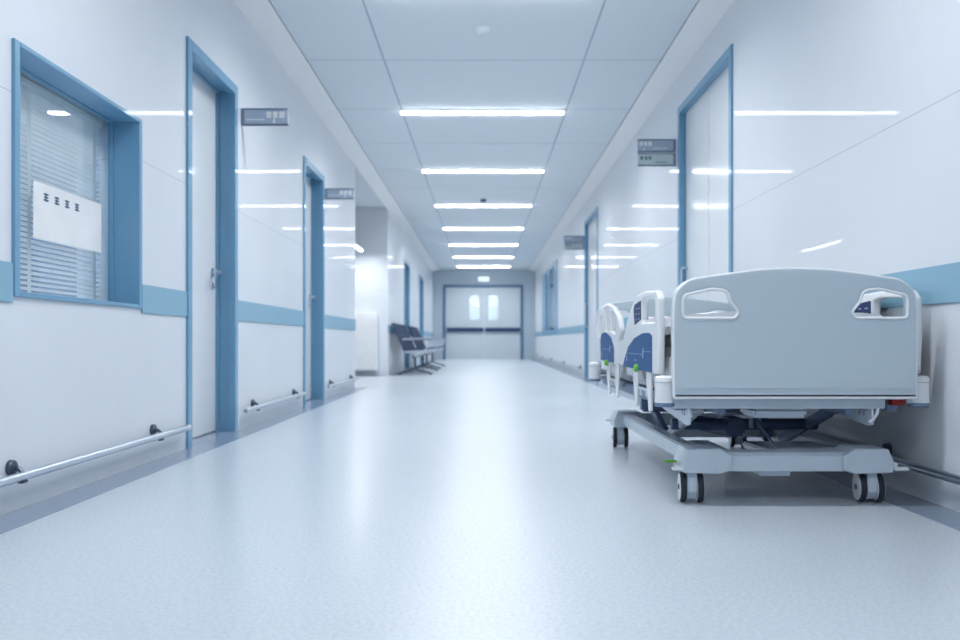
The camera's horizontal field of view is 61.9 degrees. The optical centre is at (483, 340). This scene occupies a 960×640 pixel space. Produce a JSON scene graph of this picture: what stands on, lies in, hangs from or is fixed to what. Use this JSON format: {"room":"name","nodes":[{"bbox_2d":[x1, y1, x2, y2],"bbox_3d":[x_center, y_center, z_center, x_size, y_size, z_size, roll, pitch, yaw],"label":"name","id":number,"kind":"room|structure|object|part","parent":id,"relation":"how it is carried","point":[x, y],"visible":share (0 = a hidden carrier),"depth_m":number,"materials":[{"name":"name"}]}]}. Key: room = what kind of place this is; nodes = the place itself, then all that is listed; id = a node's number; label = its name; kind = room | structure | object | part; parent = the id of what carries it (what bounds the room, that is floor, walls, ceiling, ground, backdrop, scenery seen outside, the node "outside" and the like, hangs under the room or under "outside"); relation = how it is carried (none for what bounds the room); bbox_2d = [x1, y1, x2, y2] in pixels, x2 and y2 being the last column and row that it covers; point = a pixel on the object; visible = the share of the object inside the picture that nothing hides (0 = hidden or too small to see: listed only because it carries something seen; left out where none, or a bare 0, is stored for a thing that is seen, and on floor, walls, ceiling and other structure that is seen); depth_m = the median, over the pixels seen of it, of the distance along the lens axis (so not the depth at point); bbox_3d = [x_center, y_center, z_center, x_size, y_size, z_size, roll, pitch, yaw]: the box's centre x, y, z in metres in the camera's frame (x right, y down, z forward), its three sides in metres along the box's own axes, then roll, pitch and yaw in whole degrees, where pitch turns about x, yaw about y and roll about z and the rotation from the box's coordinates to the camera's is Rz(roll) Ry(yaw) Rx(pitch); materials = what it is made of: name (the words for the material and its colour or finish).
{"room":"hospital interior","nodes":[
{"label":"hospital interior","id":0,"kind":"room"},
{"bbox_2d":[0,0,354,514],"bbox_3d":[-1.810,-0.905,3.550,0.300,3.010,13.500,0,0,0],"label":"wall","id":1,"kind":"structure","parent":0,"point":[76,379],"depth_m":4.04,"materials":[{"name":"white paint"}]},
{"bbox_2d":[0,261,12,302],"bbox_3d":[-1.656,-0.205,-0.195,0.008,0.140,6.010,0,0,0],"label":"trim","id":2,"kind":"structure","parent":1,"relation":"attached to","point":[6,268],"depth_m":2.77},
{"bbox_2d":[11,38,141,307],"bbox_3d":[-1.722,-0.611,3.335,0.147,0.908,1.050,0,0,0],"label":"window","id":3,"kind":"structure","parent":1,"relation":"in","point":[124,128],"depth_m":3.82,"materials":[{"name":"blue paint"}]},
{"bbox_2d":[20,75,101,299],"bbox_3d":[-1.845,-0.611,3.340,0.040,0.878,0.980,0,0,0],"label":"window blind","id":4,"kind":"object","parent":3,"relation":"attached to","point":[39,106],"visible":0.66,"depth_m":3.43,"materials":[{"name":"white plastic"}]},
{"bbox_3d":[-1.845,-1.035,3.340,0.040,0.030,0.980,0,0,0],"label":"head rail","id":5,"kind":"part","parent":4,"relation":"part of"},
{"bbox_2d":[33,180,100,252],"bbox_3d":[-1.779,-0.522,3.440,0.003,0.225,0.560,0,0,0],"label":"notice","id":6,"kind":"object","parent":3,"relation":"attached to","point":[59,216],"visible":1,"depth_m":3.40,"materials":[{"name":"white paper"}]},
{"bbox_2d":[0,424,191,487],"bbox_3d":[-1.629,0.457,2.490,0.062,0.081,3.780,0,0,0],"label":"wall rail","id":7,"kind":"object","parent":1,"relation":"attached to","point":[11,468],"visible":1,"depth_m":3.15,"materials":[{"name":"metal"}]},
{"bbox_2d":[141,284,186,316],"bbox_3d":[-1.656,-0.205,4.163,0.008,0.140,0.586,0,0,0],"label":"trim","id":8,"kind":"structure","parent":1,"relation":"attached to","point":[155,300],"depth_m":4.12,"materials":[{"name":"blue paint"}]},
{"bbox_2d":[186,36,237,447],"bbox_3d":[-1.752,-0.550,4.905,0.212,2.300,0.899,0,0,0],"label":"door","id":9,"kind":"structure","parent":1,"relation":"in","point":[211,95],"depth_m":5.20,"materials":[{"name":"blue paint"}]},
{"bbox_3d":[-1.798,-0.530,4.905,0.040,2.243,0.804,0,0,0],"label":"panel","id":10,"kind":"part","parent":9,"relation":"part of","materials":[{"name":"white laminate"}]},
{"bbox_3d":[-1.740,-0.445,5.172,0.076,0.060,0.160,0,0,0],"label":"handle","id":11,"kind":"part","parent":9,"relation":"part of","materials":[{"name":"metal"}]},
{"bbox_2d":[0,359,437,533],"bbox_3d":[-3.850,0.599,11.400,4.700,0.002,29.200,0,0,0],"label":"trim","id":12,"kind":"structure","parent":1,"relation":"attached to","point":[201,444],"depth_m":3.73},
{"bbox_2d":[241,108,288,125],"bbox_3d":[-1.500,-1.532,5.475,0.320,0.115,0.028,0,0,0],"label":"sign","id":13,"kind":"object","parent":1,"relation":"attached to","point":[249,116],"visible":1,"depth_m":5.46,"materials":[{"name":"grey plastic"}]},
{"bbox_2d":[238,300,303,325],"bbox_3d":[-1.656,-0.205,6.348,0.008,0.140,1.985,0,0,0],"label":"trim","id":14,"kind":"structure","parent":1,"relation":"attached to","point":[247,311],"depth_m":6.13,"materials":[{"name":"blue paint"}]},
{"bbox_2d":[243,389,306,412],"bbox_3d":[-1.629,0.457,6.335,0.062,0.081,1.830,0,0,0],"label":"wall rail","id":15,"kind":"object","parent":1,"relation":"attached to","point":[257,407],"visible":1,"depth_m":6.03,"materials":[{"name":"metal"}]},
{"bbox_2d":[303,156,324,405],"bbox_3d":[-1.752,-0.550,7.805,0.212,2.300,0.930,0,0,0],"label":"door","id":16,"kind":"structure","parent":1,"relation":"in","point":[313,179],"depth_m":8.21,"materials":[{"name":"blue paint"}]},
{"bbox_3d":[-1.798,-0.530,7.805,0.040,2.243,0.835,0,0,0],"label":"panel","id":17,"kind":"part","parent":16,"relation":"part of","materials":[{"name":"white laminate"}]},
{"bbox_2d":[233,0,438,270],"bbox_3d":[-1.560,-2.283,11.400,0.200,0.055,29.200,0,0,0],"label":"trim","id":18,"kind":"structure","parent":1,"relation":"attached to","point":[261,14],"depth_m":7.39,"materials":[{"name":"paint"}]},
{"bbox_2d":[325,188,353,198],"bbox_3d":[-1.510,-1.540,8.370,0.300,0.110,0.028,0,0,0],"label":"sign","id":19,"kind":"object","parent":1,"relation":"attached to","point":[330,193],"visible":1,"depth_m":8.36,"materials":[{"name":"plastic"}]},
{"bbox_2d":[325,315,355,330],"bbox_3d":[-1.656,-0.205,9.285,0.008,0.140,2.030,0,0,0],"label":"trim","id":20,"kind":"structure","parent":1,"relation":"attached to","point":[332,322],"depth_m":9.15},
{"bbox_2d":[327,375,358,387],"bbox_3d":[-1.629,0.457,9.265,0.062,0.081,1.870,0,0,0],"label":"wall rail","id":21,"kind":"object","parent":1,"relation":"attached to","point":[352,378],"visible":1,"depth_m":8.98,"materials":[{"name":"metal"}]},
{"bbox_2d":[355,207,369,375],"bbox_3d":[-4.080,-0.905,13.950,4.240,3.010,0.300,0,0,0],"label":"wall","id":22,"kind":"structure","parent":0,"point":[362,214],"depth_m":13.80,"materials":[{"name":"white paint"}]},
{"bbox_2d":[355,313,377,370],"bbox_3d":[-2.365,0.015,13.732,1.070,0.990,0.135,0,0,0],"label":"cabinet","id":23,"kind":"object","parent":22,"relation":"attached to","point":[366,333],"visible":0.33,"depth_m":13.67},
{"bbox_2d":[370,207,432,375],"bbox_3d":[-1.810,-0.905,19.900,0.300,3.010,12.200,0,0,0],"label":"wall","id":24,"kind":"structure","parent":0,"point":[389,245],"depth_m":14.51,"materials":[{"name":"white paint"}]},
{"bbox_2d":[388,325,395,333],"bbox_3d":[-1.656,-0.205,15.200,0.008,0.140,2.800,0,0,0],"label":"trim","id":25,"kind":"structure","parent":24,"relation":"attached to","point":[390,329],"depth_m":14.22,"materials":[{"name":"blue paint"}]},
{"bbox_2d":[404,259,409,369],"bbox_3d":[-1.753,-0.550,17.160,0.214,2.300,1.120,0,0,0],"label":"door","id":26,"kind":"structure","parent":24,"relation":"in","point":[406,264],"depth_m":17.66,"materials":[{"name":"blue paint"}]},
{"bbox_2d":[420,275,423,362],"bbox_3d":[-1.753,-0.550,21.200,0.214,2.300,1.200,0,0,0],"label":"door","id":27,"kind":"structure","parent":24,"relation":"in","point":[421,278],"depth_m":21.75,"materials":[{"name":"blue paint"}]},
{"bbox_2d":[424,331,432,336],"bbox_3d":[-1.656,-0.205,23.900,0.008,0.140,4.200,0,0,0],"label":"trim","id":28,"kind":"structure","parent":24,"relation":"attached to","point":[430,334],"depth_m":23.81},
{"bbox_2d":[0,359,959,639],"bbox_3d":[-2.220,0.700,13.000,8.360,0.200,33.000,0,0,0],"label":"floor","id":29,"kind":"structure","parent":0,"point":[468,499],"depth_m":2.39,"materials":[{"name":"plastic"}]},
{"bbox_2d":[392,323,438,374],"bbox_3d":[-1.276,0.138,15.200,0.713,0.924,2.350,0,0,0],"label":"bench","id":30,"kind":"object","parent":29,"relation":"on","point":[406,342],"visible":1,"depth_m":14.42,"materials":[{"name":"metal"}]},
{"bbox_3d":[-1.510,-0.070,14.338,0.246,0.508,0.505,0,0,0],"label":"backrest","id":31,"kind":"part","parent":30,"relation":"part of","materials":[{"name":"blue fabric"}]},
{"bbox_3d":[-1.510,-0.070,14.912,0.246,0.508,0.505,0,0,0],"label":"backrest","id":32,"kind":"part","parent":30,"relation":"part of","materials":[{"name":"blue fabric"}]},
{"bbox_3d":[-1.510,-0.070,15.488,0.246,0.508,0.505,0,0,0],"label":"backrest","id":33,"kind":"part","parent":30,"relation":"part of","materials":[{"name":"blue fabric"}]},
{"bbox_3d":[-1.510,-0.070,16.062,0.246,0.508,0.505,0,0,0],"label":"backrest","id":34,"kind":"part","parent":30,"relation":"part of","materials":[{"name":"blue fabric"}]},
{"bbox_3d":[-1.178,0.110,14.050,0.504,0.344,0.050,0,0,0],"label":"armrest","id":35,"kind":"part","parent":30,"relation":"part of","materials":[{"name":"metal"}]},
{"bbox_3d":[-1.175,0.185,14.338,0.451,0.064,0.505,0,0,0],"label":"seat","id":36,"kind":"part","parent":30,"relation":"part of","materials":[{"name":"metal"}]},
{"bbox_2d":[408,326,444,368],"bbox_3d":[-1.276,0.138,18.100,0.713,0.924,2.350,0,0,0],"label":"bench","id":37,"kind":"object","parent":29,"relation":"on","point":[414,332],"visible":0.61,"depth_m":17.75,"materials":[{"name":"metal"}]},
{"bbox_3d":[-1.510,-0.070,17.238,0.246,0.508,0.505,0,0,0],"label":"backrest","id":38,"kind":"part","parent":37,"relation":"part of","materials":[{"name":"blue fabric"}]},
{"bbox_3d":[-1.510,-0.070,17.812,0.246,0.508,0.505,0,0,0],"label":"backrest","id":39,"kind":"part","parent":37,"relation":"part of","materials":[{"name":"blue fabric"}]},
{"bbox_3d":[-1.510,-0.070,18.387,0.246,0.508,0.505,0,0,0],"label":"backrest","id":40,"kind":"part","parent":37,"relation":"part of","materials":[{"name":"blue fabric"}]},
{"bbox_3d":[-1.510,-0.070,18.962,0.246,0.508,0.505,0,0,0],"label":"backrest","id":41,"kind":"part","parent":37,"relation":"part of","materials":[{"name":"blue fabric"}]},
{"bbox_2d":[589,267,929,501],"bbox_3d":[1.129,0.168,3.833,1.020,0.863,1.973,0,0,0],"label":"hospital bed","id":42,"kind":"object","parent":29,"relation":"on","point":[794,342],"visible":0.99,"depth_m":2.85,"materials":[{"name":"white plastic"}]},
{"bbox_3d":[0.644,0.031,4.182,0.006,0.155,0.455,0,0,0],"label":"blue panel","id":43,"kind":"part","parent":42,"relation":"part of","materials":[{"name":"blue plastic"}]},
{"bbox_3d":[0.656,-0.041,4.204,0.027,0.310,0.788,0,0,0],"label":"rail","id":44,"kind":"part","parent":42,"relation":"part of","materials":[{"name":"white plastic"}]},
{"bbox_3d":[1.107,0.110,3.833,0.837,0.176,1.818,0,0,0],"label":"mattress","id":45,"kind":"part","parent":42,"relation":"part of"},
{"bbox_3d":[0.644,0.045,3.375,0.006,0.154,0.630,0,0,0],"label":"blue panel","id":46,"kind":"part","parent":42,"relation":"part of","materials":[{"name":"blue plastic"}]},
{"bbox_3d":[0.656,-0.037,3.395,0.027,0.326,0.880,0,0,0],"label":"rail","id":47,"kind":"part","parent":42,"relation":"part of","materials":[{"name":"white plastic"}]},
{"bbox_3d":[0.875,0.367,4.070,0.028,0.224,0.551,0,0,0],"label":"lift arm","id":48,"kind":"part","parent":42,"relation":"part of"},
{"bbox_3d":[1.110,-0.030,4.800,0.873,0.466,0.040,0,0,0],"label":"headboard","id":49,"kind":"part","parent":42,"relation":"part of","materials":[{"name":"white plastic"}]},
{"bbox_3d":[0.746,0.259,3.260,0.009,0.102,0.720,0,0,0],"label":"plate","id":50,"kind":"part","parent":42,"relation":"part of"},
{"bbox_3d":[0.716,0.458,2.949,0.051,0.031,0.058,0,0,0],"label":"pedal lever","id":51,"kind":"part","parent":42,"relation":"part of","materials":[{"name":"white plastic"}]},
{"bbox_3d":[0.840,0.367,3.446,0.060,0.224,0.560,0,0,0],"label":"lift arm","id":52,"kind":"part","parent":42,"relation":"part of"},
{"bbox_3d":[1.110,0.442,3.755,0.670,0.073,1.650,0,0,0],"label":"frame","id":53,"kind":"part","parent":42,"relation":"part of","materials":[{"name":"grey metal"}]},
{"bbox_3d":[1.096,0.227,3.829,0.848,0.057,1.872,0,0,0],"label":"platform frame","id":54,"kind":"part","parent":42,"relation":"part of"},
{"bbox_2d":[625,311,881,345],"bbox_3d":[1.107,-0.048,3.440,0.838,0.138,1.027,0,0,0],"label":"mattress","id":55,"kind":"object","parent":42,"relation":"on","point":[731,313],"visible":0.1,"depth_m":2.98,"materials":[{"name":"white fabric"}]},
{"bbox_3d":[1.345,0.367,4.070,0.028,0.224,0.551,0,0,0],"label":"lift arm","id":56,"kind":"part","parent":42,"relation":"part of"},
{"bbox_3d":[1.089,0.345,3.125,0.038,0.150,0.275,0,0,0],"label":"linkage rod","id":57,"kind":"part","parent":42,"relation":"part of","materials":[{"name":"grey metal"}]},
{"bbox_3d":[1.110,-0.030,2.870,0.873,0.466,0.040,0,0,0],"label":"footboard","id":58,"kind":"part","parent":42,"relation":"part of","materials":[{"name":"grey plastic"}]},
{"bbox_3d":[1.380,0.367,3.446,0.060,0.224,0.560,0,0,0],"label":"lift arm","id":59,"kind":"part","parent":42,"relation":"part of"},
{"bbox_3d":[1.409,0.259,3.260,0.009,0.102,0.720,0,0,0],"label":"plate","id":60,"kind":"part","parent":42,"relation":"part of","materials":[{"name":"grey metal"}]},
{"bbox_3d":[1.603,-0.037,3.395,0.038,0.326,0.880,0,0,0],"label":"rail","id":61,"kind":"part","parent":42,"relation":"part of","materials":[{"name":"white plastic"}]},
{"bbox_3d":[1.502,0.221,2.913,0.047,0.026,0.035,0,0,0],"label":"release handle","id":62,"kind":"part","parent":42,"relation":"part of","materials":[{"name":"red plastic"}]},
{"bbox_3d":[1.520,0.457,2.935,0.070,0.035,0.030,0,0,0],"label":"pedal lever","id":63,"kind":"part","parent":42,"relation":"part of","materials":[{"name":"white plastic"}]},
{"bbox_2d":[269,0,698,269],"bbox_3d":[-2.220,-2.370,11.400,8.360,0.120,29.800,0,0,0],"label":"ceiling","id":64,"kind":"structure","parent":0,"point":[590,60],"depth_m":7.38,"materials":[{"name":"tile"}]},
{"bbox_2d":[355,243,362,250],"bbox_3d":[-2.060,-1.907,12.750,0.060,0.805,1.400,0,0,0],"label":"pendant light","id":65,"kind":"object","parent":64,"relation":"hanging from","point":[358,247],"visible":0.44,"depth_m":13.02,"materials":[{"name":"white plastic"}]},
{"bbox_2d":[400,110,564,114],"bbox_3d":[-0.015,-2.295,8.040,1.654,0.030,0.084,0,0,0],"label":"recessed light","id":66,"kind":"object","parent":64,"relation":"in","point":[403,112],"visible":1,"depth_m":8.01,"materials":[{"name":"white plastic"}]},
{"bbox_2d":[401,112,563,114],"bbox_3d":[-0.015,-2.289,8.040,1.630,0.018,0.060,0,0,0],"label":"diffuser","id":67,"kind":"object","parent":66,"relation":"attached to","point":[403,113],"depth_m":8.02,"materials":[{"name":"white plastic"}]},
{"bbox_2d":[475,26,489,35],"bbox_3d":[-0.010,-2.288,5.920,0.110,0.044,0.110,0,0,0],"label":"smoke detector","id":68,"kind":"object","parent":64,"relation":"attached to","point":[480,30],"visible":1,"depth_m":5.89,"materials":[{"name":"plastic"}]},
{"bbox_2d":[422,169,543,172],"bbox_3d":[-0.015,-2.295,10.810,1.654,0.030,0.084,0,0,0],"label":"recessed light","id":69,"kind":"object","parent":64,"relation":"in","point":[423,170],"visible":1,"depth_m":10.78,"materials":[{"name":"white plastic"}]},
{"bbox_2d":[422,171,542,172],"bbox_3d":[-0.015,-2.289,10.810,1.630,0.018,0.060,0,0,0],"label":"diffuser","id":70,"kind":"object","parent":69,"relation":"attached to","point":[422,171],"depth_m":10.78,"materials":[{"name":"white plastic"}]},
{"bbox_2d":[434,205,531,206],"bbox_3d":[-0.015,-2.295,13.580,1.654,0.030,0.084,0,0,0],"label":"recessed light","id":71,"kind":"object","parent":64,"relation":"in","point":[434,205],"visible":1,"depth_m":13.56,"materials":[{"name":"white plastic"}]},
{"bbox_2d":[443,228,523,229],"bbox_3d":[-0.015,-2.295,16.350,1.654,0.030,0.084,0,0,0],"label":"recessed light","id":72,"kind":"object","parent":64,"relation":"in","point":[443,228],"visible":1,"depth_m":16.34,"materials":[{"name":"white plastic"}]},
{"bbox_2d":[449,244,517,245],"bbox_3d":[-0.015,-2.295,19.120,1.654,0.030,0.084,0,0,0],"label":"recessed light","id":73,"kind":"object","parent":64,"relation":"in","point":[449,244],"visible":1,"depth_m":19.08,"materials":[{"name":"white plastic"}]},
{"bbox_2d":[449,245,516,245],"bbox_3d":[-0.015,-2.289,19.120,1.630,0.018,0.060,0,0,0],"label":"diffuser","id":74,"kind":"object","parent":73,"relation":"attached to","point":[449,245],"depth_m":19.10,"materials":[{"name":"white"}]},
{"bbox_2d":[453,256,513,257],"bbox_3d":[-0.015,-2.295,21.890,1.654,0.030,0.084,0,0,0],"label":"recessed light","id":75,"kind":"object","parent":64,"relation":"in","point":[453,256],"visible":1,"depth_m":21.85,"materials":[{"name":"white plastic"}]},
{"bbox_2d":[454,257,512,257],"bbox_3d":[-0.015,-2.289,21.890,1.630,0.018,0.060,0,0,0],"label":"diffuser","id":76,"kind":"object","parent":75,"relation":"attached to","point":[454,257],"depth_m":21.87,"materials":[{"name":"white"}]},
{"bbox_2d":[457,266,509,266],"bbox_3d":[-0.015,-2.295,24.660,1.654,0.030,0.084,0,0,0],"label":"recessed light","id":77,"kind":"object","parent":64,"relation":"in","point":[457,266],"visible":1,"depth_m":24.63,"materials":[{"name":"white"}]},
{"bbox_2d":[433,270,534,358],"bbox_3d":[0.000,-0.905,26.150,3.920,3.010,0.300,0,0,0],"label":"wall","id":78,"kind":"structure","parent":0,"point":[526,278],"depth_m":26.00,"materials":[{"name":"white paint"}]},
{"bbox_2d":[443,285,522,358],"bbox_3d":[-0.030,-0.615,26.117,2.610,2.430,0.325,0,0,0],"label":"door","id":79,"kind":"structure","parent":78,"relation":"in","point":[465,338],"depth_m":26.03,"materials":[{"name":"white metal"}]},
{"bbox_2d":[478,277,488,281],"bbox_3d":[-0.010,-2.010,25.973,0.360,0.160,0.054,0,0,0],"label":"exit sign","id":80,"kind":"object","parent":78,"relation":"attached to","point":[480,279],"visible":1,"depth_m":25.95,"materials":[{"name":"white plastic"}]},
{"bbox_2d":[470,296,497,319],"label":"windows","id":81,"kind":"structure","parent":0,"point":[474,300],"depth_m":29.40,"materials":[{"name":"glass"}]},
{"bbox_2d":[535,0,959,511],"bbox_3d":[1.810,-0.905,11.400,0.300,3.010,29.200,0,0,0],"label":"wall","id":82,"kind":"structure","parent":0,"point":[846,113],"depth_m":3.83,"materials":[{"name":"white paint"}]},
{"bbox_2d":[542,259,557,334],"bbox_3d":[1.683,-1.010,20.350,0.074,1.700,4.600,0,0,0],"label":"window","id":83,"kind":"structure","parent":82,"relation":"in","point":[550,277],"depth_m":19.90,"materials":[{"name":"blue glass"}]},
{"bbox_3d":[1.657,-1.010,21.150,0.005,1.520,0.600,0,0,0],"label":"pane","id":84,"kind":"part","parent":83,"relation":"part of","materials":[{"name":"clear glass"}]},
{"bbox_3d":[1.657,-1.010,19.500,0.005,1.520,1.300,0,0,0],"label":"pane","id":85,"kind":"part","parent":83,"relation":"part of","materials":[{"name":"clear glass"}]},
{"bbox_2d":[535,355,581,369],"bbox_3d":[1.629,0.457,19.350,0.062,0.081,12.100,0,0,0],"label":"wall rail","id":86,"kind":"object","parent":82,"relation":"attached to","point":[563,363],"visible":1,"depth_m":16.49,"materials":[{"name":"metal"}]},
{"bbox_2d":[535,324,583,336],"bbox_3d":[1.656,-0.205,19.575,0.008,0.140,12.850,0,0,0],"label":"trim","id":87,"kind":"structure","parent":82,"relation":"attached to","point":[579,328],"depth_m":15.83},
{"bbox_2d":[564,243,583,249],"bbox_3d":[1.495,-1.571,13.260,0.330,0.111,0.028,0,0,0],"label":"sign","id":88,"kind":"object","parent":82,"relation":"attached to","point":[567,246],"visible":0.98,"depth_m":13.25,"materials":[{"name":"grey plastic"}]},
{"bbox_2d":[564,236,583,241],"bbox_3d":[1.495,-1.691,13.260,0.330,0.112,0.028,0,0,0],"label":"sign","id":89,"kind":"object","parent":82,"relation":"attached to","point":[566,238],"visible":0.96,"depth_m":13.25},
{"bbox_2d":[584,206,597,381],"bbox_3d":[1.713,-0.680,12.400,0.144,2.560,1.500,0,0,0],"label":"door","id":90,"kind":"structure","parent":82,"relation":"in","point":[591,223],"depth_m":12.81,"materials":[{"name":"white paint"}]},
{"bbox_3d":[1.673,-0.420,13.034,0.064,0.398,0.018,0,0,0],"label":"pull handle","id":91,"kind":"part","parent":90,"relation":"part of","materials":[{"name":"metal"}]},
{"bbox_3d":[1.725,-0.660,12.753,0.040,2.505,0.701,0,0,0],"label":"panel","id":92,"kind":"part","parent":90,"relation":"part of","materials":[{"name":"white laminate"}]},
{"bbox_3d":[1.725,-0.660,12.047,0.040,2.505,0.701,0,0,0],"label":"panel","id":93,"kind":"part","parent":90,"relation":"part of","materials":[{"name":"white laminate"}]},
{"bbox_2d":[603,317,628,326],"bbox_3d":[1.656,-0.205,9.230,0.008,0.140,4.840,0,0,0],"label":"trim","id":94,"kind":"structure","parent":82,"relation":"attached to","point":[625,319],"depth_m":9.34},
{"bbox_2d":[529,0,734,270],"bbox_3d":[1.560,-2.283,11.400,0.200,0.055,29.200,0,0,0],"label":"trim","id":95,"kind":"structure","parent":82,"relation":"attached to","point":[706,14],"depth_m":7.39,"materials":[{"name":"paint"}]},
{"bbox_2d":[637,153,675,165],"bbox_3d":[1.495,-1.571,6.930,0.330,0.111,0.028,0,0,0],"label":"sign","id":96,"kind":"object","parent":82,"relation":"attached to","point":[643,159],"visible":1,"depth_m":6.92,"materials":[{"name":"grey plastic"}]},
{"bbox_2d":[637,139,675,152],"bbox_3d":[1.495,-1.691,6.930,0.330,0.112,0.028,0,0,0],"label":"sign","id":97,"kind":"object","parent":82,"relation":"attached to","point":[643,145],"visible":1,"depth_m":6.92,"materials":[{"name":"plastic"}]},
{"bbox_2d":[677,44,732,412],"bbox_3d":[1.713,-0.690,6.070,0.144,2.580,1.480,0,0,0],"label":"door","id":98,"kind":"structure","parent":82,"relation":"in","point":[705,117],"depth_m":6.10,"materials":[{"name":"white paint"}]},
{"bbox_3d":[1.673,-0.420,6.694,0.064,0.398,0.018,0,0,0],"label":"pull handle","id":99,"kind":"part","parent":98,"relation":"part of","materials":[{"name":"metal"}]},
{"bbox_3d":[1.725,-0.670,6.418,0.040,2.525,0.691,0,0,0],"label":"panel","id":100,"kind":"part","parent":98,"relation":"part of","materials":[{"name":"white laminate"}]},
{"bbox_3d":[1.725,-0.670,5.722,0.040,2.525,0.691,0,0,0],"label":"panel","id":101,"kind":"part","parent":98,"relation":"part of","materials":[{"name":"white laminate"}]},
{"bbox_2d":[530,359,959,530],"bbox_3d":[1.580,0.599,11.400,0.160,0.002,29.200,0,0,0],"label":"trim","id":102,"kind":"structure","parent":82,"relation":"attached to","point":[945,516],"depth_m":3.02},
{"bbox_2d":[807,432,959,484],"bbox_3d":[1.629,0.457,2.900,0.062,0.081,4.600,0,0,0],"label":"wall rail","id":103,"kind":"object","parent":82,"relation":"attached to","point":[919,468],"visible":0.2,"depth_m":2.91,"materials":[{"name":"metal"}]},
{"bbox_2d":[865,262,959,308],"bbox_3d":[1.656,-0.205,1.065,0.008,0.140,8.530,0,0,0],"label":"trim","id":104,"kind":"structure","parent":82,"relation":"attached to","point":[940,284],"depth_m":2.95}
]}

